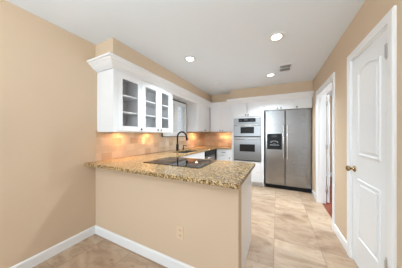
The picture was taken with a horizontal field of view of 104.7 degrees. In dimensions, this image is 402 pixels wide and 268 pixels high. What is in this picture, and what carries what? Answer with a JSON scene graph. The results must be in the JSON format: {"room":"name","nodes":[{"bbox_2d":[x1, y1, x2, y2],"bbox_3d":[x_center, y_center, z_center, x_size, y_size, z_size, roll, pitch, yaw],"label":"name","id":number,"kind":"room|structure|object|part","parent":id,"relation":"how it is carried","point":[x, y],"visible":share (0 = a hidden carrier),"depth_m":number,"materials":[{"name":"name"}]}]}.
{"room":"kitchen","nodes":[
{"label":"kitchen","id":0,"kind":"room"},
{"bbox_2d":[0,0,183,267],"bbox_3d":[-2.179,0.051,0.500,0.120,2.440,10.980,0,0,26],"label":"wall","id":1,"kind":"structure","parent":0,"point":[48,86],"depth_m":1.56,"materials":[{"name":"beige paint"}]},
{"bbox_2d":[10,225,95,267],"bbox_3d":[-2.950,1.221,-1.224,0.013,0.100,7.205,0,0,26],"label":"baseboard","id":2,"kind":"structure","parent":1,"relation":"attached to","point":[52,251],"depth_m":1.63,"materials":[{"name":"white paint"}]},
{"bbox_2d":[97,68,142,132],"bbox_3d":[-1.103,-0.425,2.152,0.356,0.777,0.445,0,0,26],"label":"upper cabinet","id":3,"kind":"object","parent":1,"relation":"attached to","point":[119,93],"visible":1,"depth_m":2.00,"materials":[{"name":"white paint"}]},
{"bbox_3d":[-0.964,-0.421,2.117,0.019,0.745,0.380,0,0,26],"label":"door","id":4,"kind":"part","parent":3,"relation":"part of","materials":[{"name":"white paint"}]},
{"bbox_2d":[123,94,137,101],"bbox_3d":[-1.120,-0.523,2.161,0.291,0.018,0.407,0,0,26],"label":"shelf","id":5,"kind":"object","parent":3,"relation":"attached to","point":[126,98],"depth_m":2.25,"materials":[{"name":"white wood"}]},
{"bbox_2d":[123,111,137,115],"bbox_3d":[-1.120,-0.303,2.161,0.291,0.018,0.407,0,0,26],"label":"shelf","id":6,"kind":"object","parent":3,"relation":"attached to","point":[125,113],"depth_m":2.23,"materials":[{"name":"white wood"}]},
{"bbox_2d":[131,80,172,132],"bbox_3d":[-0.839,-0.425,2.690,0.356,0.777,0.750,0,0,26],"label":"upper cabinet","id":7,"kind":"object","parent":1,"relation":"attached to","point":[157,102],"visible":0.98,"depth_m":2.78,"materials":[{"name":"white paint"}]},
{"bbox_3d":[-0.797,-0.421,2.458,0.019,0.745,0.363,0,0,26],"label":"door","id":8,"kind":"part","parent":7,"relation":"part of","materials":[{"name":"white paint"}]},
{"bbox_2d":[146,100,167,108],"bbox_3d":[-0.856,-0.523,2.699,0.291,0.018,0.712,0,0,26],"label":"shelf","id":9,"kind":"object","parent":7,"relation":"attached to","point":[150,105],"depth_m":2.67,"materials":[{"name":"white wood"}]},
{"bbox_2d":[146,115,167,119],"bbox_3d":[-0.856,-0.303,2.699,0.291,0.018,0.712,0,0,26],"label":"shelf","id":10,"kind":"object","parent":7,"relation":"attached to","point":[148,117],"depth_m":2.65,"materials":[{"name":"white wood"}]},
{"bbox_3d":[-0.642,-0.421,2.772,0.019,0.745,0.330,0,0,26],"label":"door","id":11,"kind":"part","parent":7,"relation":"part of","materials":[{"name":"white paint"}]},
{"bbox_2d":[95,131,231,160],"bbox_3d":[-0.153,0.111,3.318,1.040,0.459,3.415,0,0,26],"label":"backsplash","id":12,"kind":"structure","parent":1,"relation":"attached to","point":[108,145],"depth_m":2.77,"materials":[{"name":"tile"}]},
{"bbox_2d":[162,99,186,136],"bbox_3d":[-0.634,-0.379,3.601,0.126,0.844,0.934,0,0,26],"label":"window","id":13,"kind":"structure","parent":1,"relation":"in","point":[173,99],"depth_m":3.99,"materials":[{"name":"white paint"}]},
{"bbox_2d":[163,100,175,135],"bbox_3d":[-0.679,-0.374,3.371,0.052,0.810,0.449,0,0,26],"label":"window shutter","id":14,"kind":"object","parent":13,"relation":"attached to","point":[174,102],"visible":0.41,"depth_m":3.51,"materials":[{"name":"white paint"}]},
{"bbox_2d":[176,101,185,135],"bbox_3d":[-0.480,-0.374,3.778,0.052,0.810,0.449,0,0,26],"label":"window shutter","id":15,"kind":"object","parent":13,"relation":"attached to","point":[178,104],"visible":0.9,"depth_m":3.75,"materials":[{"name":"white paint"}]},
{"bbox_2d":[173,93,196,103],"bbox_3d":[-0.463,-0.804,3.492,0.330,0.050,1.015,0,0,26],"label":"trim board","id":16,"kind":"object","parent":1,"relation":"attached to","point":[177,97],"visible":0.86,"depth_m":3.50,"materials":[{"name":"white paint"}]},
{"bbox_2d":[186,102,209,131],"bbox_3d":[-0.048,-0.449,4.305,0.356,0.730,0.805,0,0,26],"label":"upper cabinet","id":17,"kind":"object","parent":1,"relation":"attached to","point":[198,115],"visible":0.96,"depth_m":3.99,"materials":[{"name":"white paint"}]},
{"bbox_3d":[0.007,-0.445,4.097,0.020,0.698,0.460,0,0,26],"label":"door","id":18,"kind":"part","parent":17,"relation":"part of","materials":[{"name":"white paint"}]},
{"bbox_3d":[0.182,-0.445,4.453,0.020,0.698,0.326,0,0,26],"label":"door","id":19,"kind":"part","parent":17,"relation":"part of","materials":[{"name":"white paint"}]},
{"bbox_2d":[96,168,240,267],"bbox_3d":[-0.516,0.826,1.657,1.850,0.890,0.112,0,0,26],"label":"wall","id":20,"kind":"structure","parent":0,"point":[145,210],"depth_m":1.47,"materials":[{"name":"beige paint"}]},
{"bbox_2d":[95,225,194,267],"bbox_3d":[-0.537,1.221,1.598,1.837,0.100,0.013,0,0,26],"label":"baseboard","id":21,"kind":"structure","parent":20,"relation":"attached to","point":[151,254],"depth_m":1.64,"materials":[{"name":"white paint"}]},
{"bbox_2d":[177,226,183,239],"bbox_3d":[-0.193,0.905,1.431,0.076,0.116,0.009,0,0,26],"label":"wall outlet","id":22,"kind":"object","parent":20,"relation":"attached to","point":[180,230],"visible":1,"depth_m":1.43,"materials":[{"name":"beige plastic"}]},
{"bbox_2d":[6,0,364,96],"bbox_3d":[0.450,-1.209,-0.176,5.437,0.080,12.320,0,0,26],"label":"ceiling","id":23,"kind":"structure","parent":0,"point":[228,41],"depth_m":1.74,"materials":[{"name":"white paint"}]},
{"bbox_2d":[184,56,195,61],"bbox_3d":[-0.167,-1.163,2.386,0.188,0.012,0.188,0,0,26],"label":"recessed light","id":24,"kind":"object","parent":23,"relation":"in","point":[187,58],"visible":1,"depth_m":2.38,"materials":[{"name":"white metal"}]},
{"bbox_2d":[266,73,275,76],"bbox_3d":[1.359,-1.163,3.024,0.188,0.012,0.188,0,0,26],"label":"recessed light","id":25,"kind":"object","parent":23,"relation":"in","point":[269,74],"visible":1,"depth_m":3.02,"materials":[{"name":"white metal"}]},
{"bbox_2d":[268,32,284,41],"bbox_3d":[0.900,-1.163,1.849,0.188,0.012,0.188,0,0,26],"label":"recessed light","id":26,"kind":"object","parent":23,"relation":"in","point":[277,36],"visible":1,"depth_m":1.83,"materials":[{"name":"white metal"}]},
{"bbox_2d":[279,63,292,71],"bbox_3d":[1.463,-1.163,2.696,0.200,0.012,0.300,0,0,26],"label":"ceiling vent","id":27,"kind":"object","parent":23,"relation":"in","point":[286,67],"visible":1,"depth_m":2.67,"materials":[{"name":"white metal"}]},
{"bbox_2d":[33,176,357,267],"bbox_3d":[0.450,1.301,-0.176,5.437,0.060,12.320,0,0,26],"label":"floor","id":28,"kind":"structure","parent":0,"point":[290,229],"depth_m":1.80,"materials":[{"name":"tile"}]},
{"bbox_2d":[183,152,204,158],"bbox_3d":[-0.450,0.826,3.158,0.643,0.890,1.255,0,0,26],"label":"base cabinet","id":29,"kind":"object","parent":28,"relation":"on","point":[201,155],"visible":0.02,"depth_m":3.28,"materials":[{"name":"white paint"}]},
{"bbox_2d":[84,145,254,188],"bbox_3d":[0.196,0.360,3.072,1.881,0.038,3.549,0,0,26],"label":"countertop","id":30,"kind":"structure","parent":29,"relation":"on","point":[220,173],"depth_m":1.57,"materials":[{"name":"beige stone"}]},
{"bbox_2d":[144,157,216,167],"bbox_3d":[-0.251,0.337,1.977,0.776,0.008,0.518,0,0,26],"label":"cooktop","id":31,"kind":"object","parent":30,"relation":"in","point":[174,161],"visible":1,"depth_m":1.89,"materials":[{"name":"black glass"}]},
{"bbox_2d":[176,131,187,150],"bbox_3d":[-0.421,0.130,3.324,0.302,0.422,0.112,0,0,26],"label":"faucet","id":32,"kind":"object","parent":30,"relation":"on","point":[177,144],"visible":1,"depth_m":3.36,"materials":[{"name":"black metal"}]},
{"bbox_3d":[-0.410,0.080,3.341,0.266,0.322,0.033,0,0,26],"label":"spout","id":33,"kind":"part","parent":32,"relation":"part of","materials":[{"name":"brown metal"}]},
{"bbox_3d":[-0.059,0.473,3.310,0.019,0.175,0.614,0,0,26],"label":"false drawer","id":34,"kind":"part","parent":29,"relation":"part of","materials":[{"name":"white paint"}]},
{"bbox_2d":[205,149,214,159],"bbox_3d":[-0.017,0.826,3.995,0.654,0.890,0.604,0,0,26],"label":"dishwasher","id":35,"kind":"object","parent":28,"relation":"on","point":[210,154],"visible":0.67,"depth_m":3.86,"materials":[{"name":"metal"}]},
{"bbox_3d":[0.221,0.836,3.878,0.040,0.640,0.604,0,0,26],"label":"door","id":36,"kind":"part","parent":35,"relation":"part of","materials":[{"name":"silver metal"}]},
{"bbox_2d":[217,149,231,160],"bbox_3d":[0.736,0.826,4.428,0.417,0.890,0.636,0,0,26],"label":"base cabinet","id":37,"kind":"object","parent":28,"relation":"on","point":[222,154],"visible":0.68,"depth_m":4.17,"materials":[{"name":"white paint"}]},
{"bbox_3d":[0.617,0.469,4.185,0.393,0.165,0.019,0,0,26],"label":"drawer","id":38,"kind":"part","parent":37,"relation":"part of","materials":[{"name":"white paint"}]},
{"bbox_3d":[0.617,0.859,4.184,0.393,0.595,0.020,0,0,26],"label":"door","id":39,"kind":"part","parent":37,"relation":"part of","materials":[{"name":"white paint"}]},
{"bbox_2d":[241,173,250,267],"bbox_3d":[-0.051,0.826,1.875,1.179,0.890,0.684,0,0,26],"label":"base cabinet","id":40,"kind":"object","parent":28,"relation":"on","point":[246,186],"visible":0.09,"depth_m":1.54,"materials":[{"name":"white paint"}]},
{"bbox_2d":[232,101,264,186],"bbox_3d":[1.286,0.229,4.170,0.790,2.085,0.615,0,0,26],"label":"tall cabinet","id":41,"kind":"object","parent":28,"relation":"on","point":[253,109],"visible":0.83,"depth_m":3.86,"materials":[{"name":"white paint"}]},
{"bbox_3d":[1.008,-0.629,4.005,0.346,0.320,0.020,0,0,26],"label":"door","id":42,"kind":"part","parent":41,"relation":"part of","materials":[{"name":"white paint"}]},
{"bbox_2d":[234,117,260,161],"bbox_3d":[1.255,0.116,4.112,0.669,1.090,0.566,0,0,26],"label":"double wall oven","id":43,"kind":"object","parent":41,"relation":"in","point":[247,131],"visible":1,"depth_m":3.90,"materials":[{"name":"metal"}]},
{"bbox_3d":[1.164,-0.361,3.928,0.669,0.135,0.023,0,0,26],"label":"control panel","id":44,"kind":"part","parent":43,"relation":"part of","materials":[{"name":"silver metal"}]},
{"bbox_3d":[1.323,-0.629,3.850,0.342,0.320,0.020,0,0,26],"label":"door","id":45,"kind":"part","parent":41,"relation":"part of","materials":[{"name":"white paint"}]},
{"bbox_3d":[1.165,1.044,3.929,0.695,0.235,0.019,0,0,26],"label":"drawer","id":46,"kind":"part","parent":41,"relation":"part of","materials":[{"name":"white paint"}]},
{"bbox_3d":[1.165,0.808,3.929,0.695,0.225,0.019,0,0,26],"label":"drawer","id":47,"kind":"part","parent":41,"relation":"part of","materials":[{"name":"white paint"}]},
{"bbox_2d":[265,108,310,192],"bbox_3d":[2.137,0.344,3.885,0.926,1.853,0.832,0,0,26],"label":"refrigerator","id":48,"kind":"object","parent":28,"relation":"on","point":[287,132],"visible":1,"depth_m":3.54,"materials":[{"name":"grey metal"}]},
{"bbox_3d":[1.765,0.297,3.702,0.419,1.758,0.062,0,0,26],"label":"door","id":49,"kind":"part","parent":48,"relation":"part of","materials":[{"name":"silver metal"}]},
{"bbox_3d":[1.895,0.171,3.572,0.023,0.822,0.058,0,0,26],"label":"handle","id":50,"kind":"part","parent":48,"relation":"part of","materials":[{"name":"metal"}]},
{"bbox_3d":[1.967,0.171,3.537,0.023,0.822,0.058,0,0,26],"label":"handle","id":51,"kind":"part","parent":48,"relation":"part of","materials":[{"name":"metal"}]},
{"bbox_3d":[2.184,0.297,3.497,0.499,1.758,0.062,0,0,26],"label":"door","id":52,"kind":"part","parent":48,"relation":"part of","materials":[{"name":"silver metal"}]},
{"bbox_2d":[95,38,312,106],"bbox_3d":[0.693,-1.044,3.037,2.807,0.250,3.655,0,0,26],"label":"soffit","id":53,"kind":"structure","parent":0,"point":[112,45],"depth_m":3.26,"materials":[{"name":"beige paint"}]},
{"bbox_2d":[87,52,313,106],"bbox_3d":[0.494,-0.868,2.630,2.497,0.107,3.244,0,0,32],"label":"crown molding","id":54,"kind":"structure","parent":53,"relation":"attached to","point":[109,60],"depth_m":2.59,"materials":[{"name":"white paint"}]},
{"bbox_2d":[326,97,331,172],"bbox_3d":[3.357,0.051,2.431,2.510,2.440,4.920,0,0,26],"label":"wall","id":55,"kind":"structure","parent":0,"point":[326,97],"depth_m":4.74,"materials":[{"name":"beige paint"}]},
{"bbox_2d":[311,0,401,267],"bbox_3d":[0.449,0.051,-0.788,0.120,2.440,10.980,0,0,26],"label":"wall","id":56,"kind":"structure","parent":0,"point":[371,12],"depth_m":1.74,"materials":[{"name":"beige paint"}]},
{"bbox_2d":[294,97,312,108],"bbox_3d":[2.421,-0.702,3.758,0.334,0.225,0.836,0,0,26],"label":"upper cabinet","id":57,"kind":"object","parent":56,"relation":"attached to","point":[299,103],"visible":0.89,"depth_m":3.41,"materials":[{"name":"white paint"}]},
{"bbox_2d":[316,72,334,230],"bbox_3d":[2.263,0.218,2.807,0.286,2.105,1.809,0,0,33],"label":"door frame","id":58,"kind":"structure","parent":56,"relation":"in","point":[328,85],"depth_m":2.87,"materials":[{"name":"white paint"}]},
{"bbox_3d":[2.611,0.258,3.182,0.048,2.003,0.800,0,0,39],"label":"panel","id":59,"kind":"part","parent":58,"relation":"part of","materials":[{"name":"white paint"}]},
{"bbox_2d":[312,190,346,251],"bbox_3d":[0.180,1.221,-1.185,0.013,0.100,10.030,0,0,26],"label":"baseboard","id":60,"kind":"structure","parent":56,"relation":"attached to","point":[338,233],"depth_m":1.87,"materials":[{"name":"white paint"}]},
{"bbox_2d":[346,5,396,267],"bbox_3d":[1.443,0.218,1.314,0.182,2.105,0.740,0,0,26],"label":"door","id":61,"kind":"structure","parent":56,"relation":"in","point":[371,168],"depth_m":1.21,"materials":[{"name":"white paint"}]},
{"bbox_3d":[1.496,0.336,1.553,0.067,0.062,0.062,0,0,26],"label":"knob","id":62,"kind":"part","parent":61,"relation":"part of","materials":[{"name":"gold metal"}]},
{"bbox_3d":[1.411,0.176,1.313,0.010,1.610,0.360,0,0,26],"label":"panel moulding","id":63,"kind":"part","parent":61,"relation":"part of","materials":[{"name":"white paint"}]},
{"bbox_3d":[1.437,0.255,1.317,0.035,2.009,0.572,0,0,26],"label":"panel","id":64,"kind":"part","parent":61,"relation":"part of","materials":[{"name":"white paint"}]},
{"bbox_3d":[0.980,0.051,4.865,1.954,2.440,0.360,0,0,26],"label":"wall","id":65,"kind":"structure","parent":0,"visible":0},
{"bbox_2d":[210,106,231,131],"bbox_3d":[0.659,-0.452,4.599,0.706,0.725,0.396,0,0,26],"label":"upper cabinet","id":66,"kind":"object","parent":65,"relation":"attached to","point":[220,117],"visible":0.89,"depth_m":4.45,"materials":[{"name":"white paint"}]},
{"bbox_3d":[0.438,-0.448,4.528,0.331,0.693,0.020,0,0,26],"label":"door","id":67,"kind":"part","parent":66,"relation":"part of","materials":[{"name":"white paint"}]},
{"bbox_3d":[0.739,-0.448,4.380,0.331,0.693,0.020,0,0,26],"label":"door","id":68,"kind":"part","parent":66,"relation":"part of","materials":[{"name":"white paint"}]},
{"bbox_2d":[264,99,293,111],"bbox_3d":[1.984,-0.702,3.972,0.635,0.225,0.836,0,0,26],"label":"upper cabinet","id":69,"kind":"object","parent":65,"relation":"attached to","point":[286,104],"visible":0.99,"depth_m":3.61,"materials":[{"name":"white paint"}]},
{"bbox_3d":[1.683,-0.697,3.696,0.312,0.195,0.019,0,0,26],"label":"door","id":70,"kind":"part","parent":69,"relation":"part of","materials":[{"name":"white paint"}]},
{"bbox_3d":[1.962,-0.697,3.559,0.302,0.195,0.019,0,0,26],"label":"door","id":71,"kind":"part","parent":69,"relation":"part of","materials":[{"name":"white paint"}]}
]}

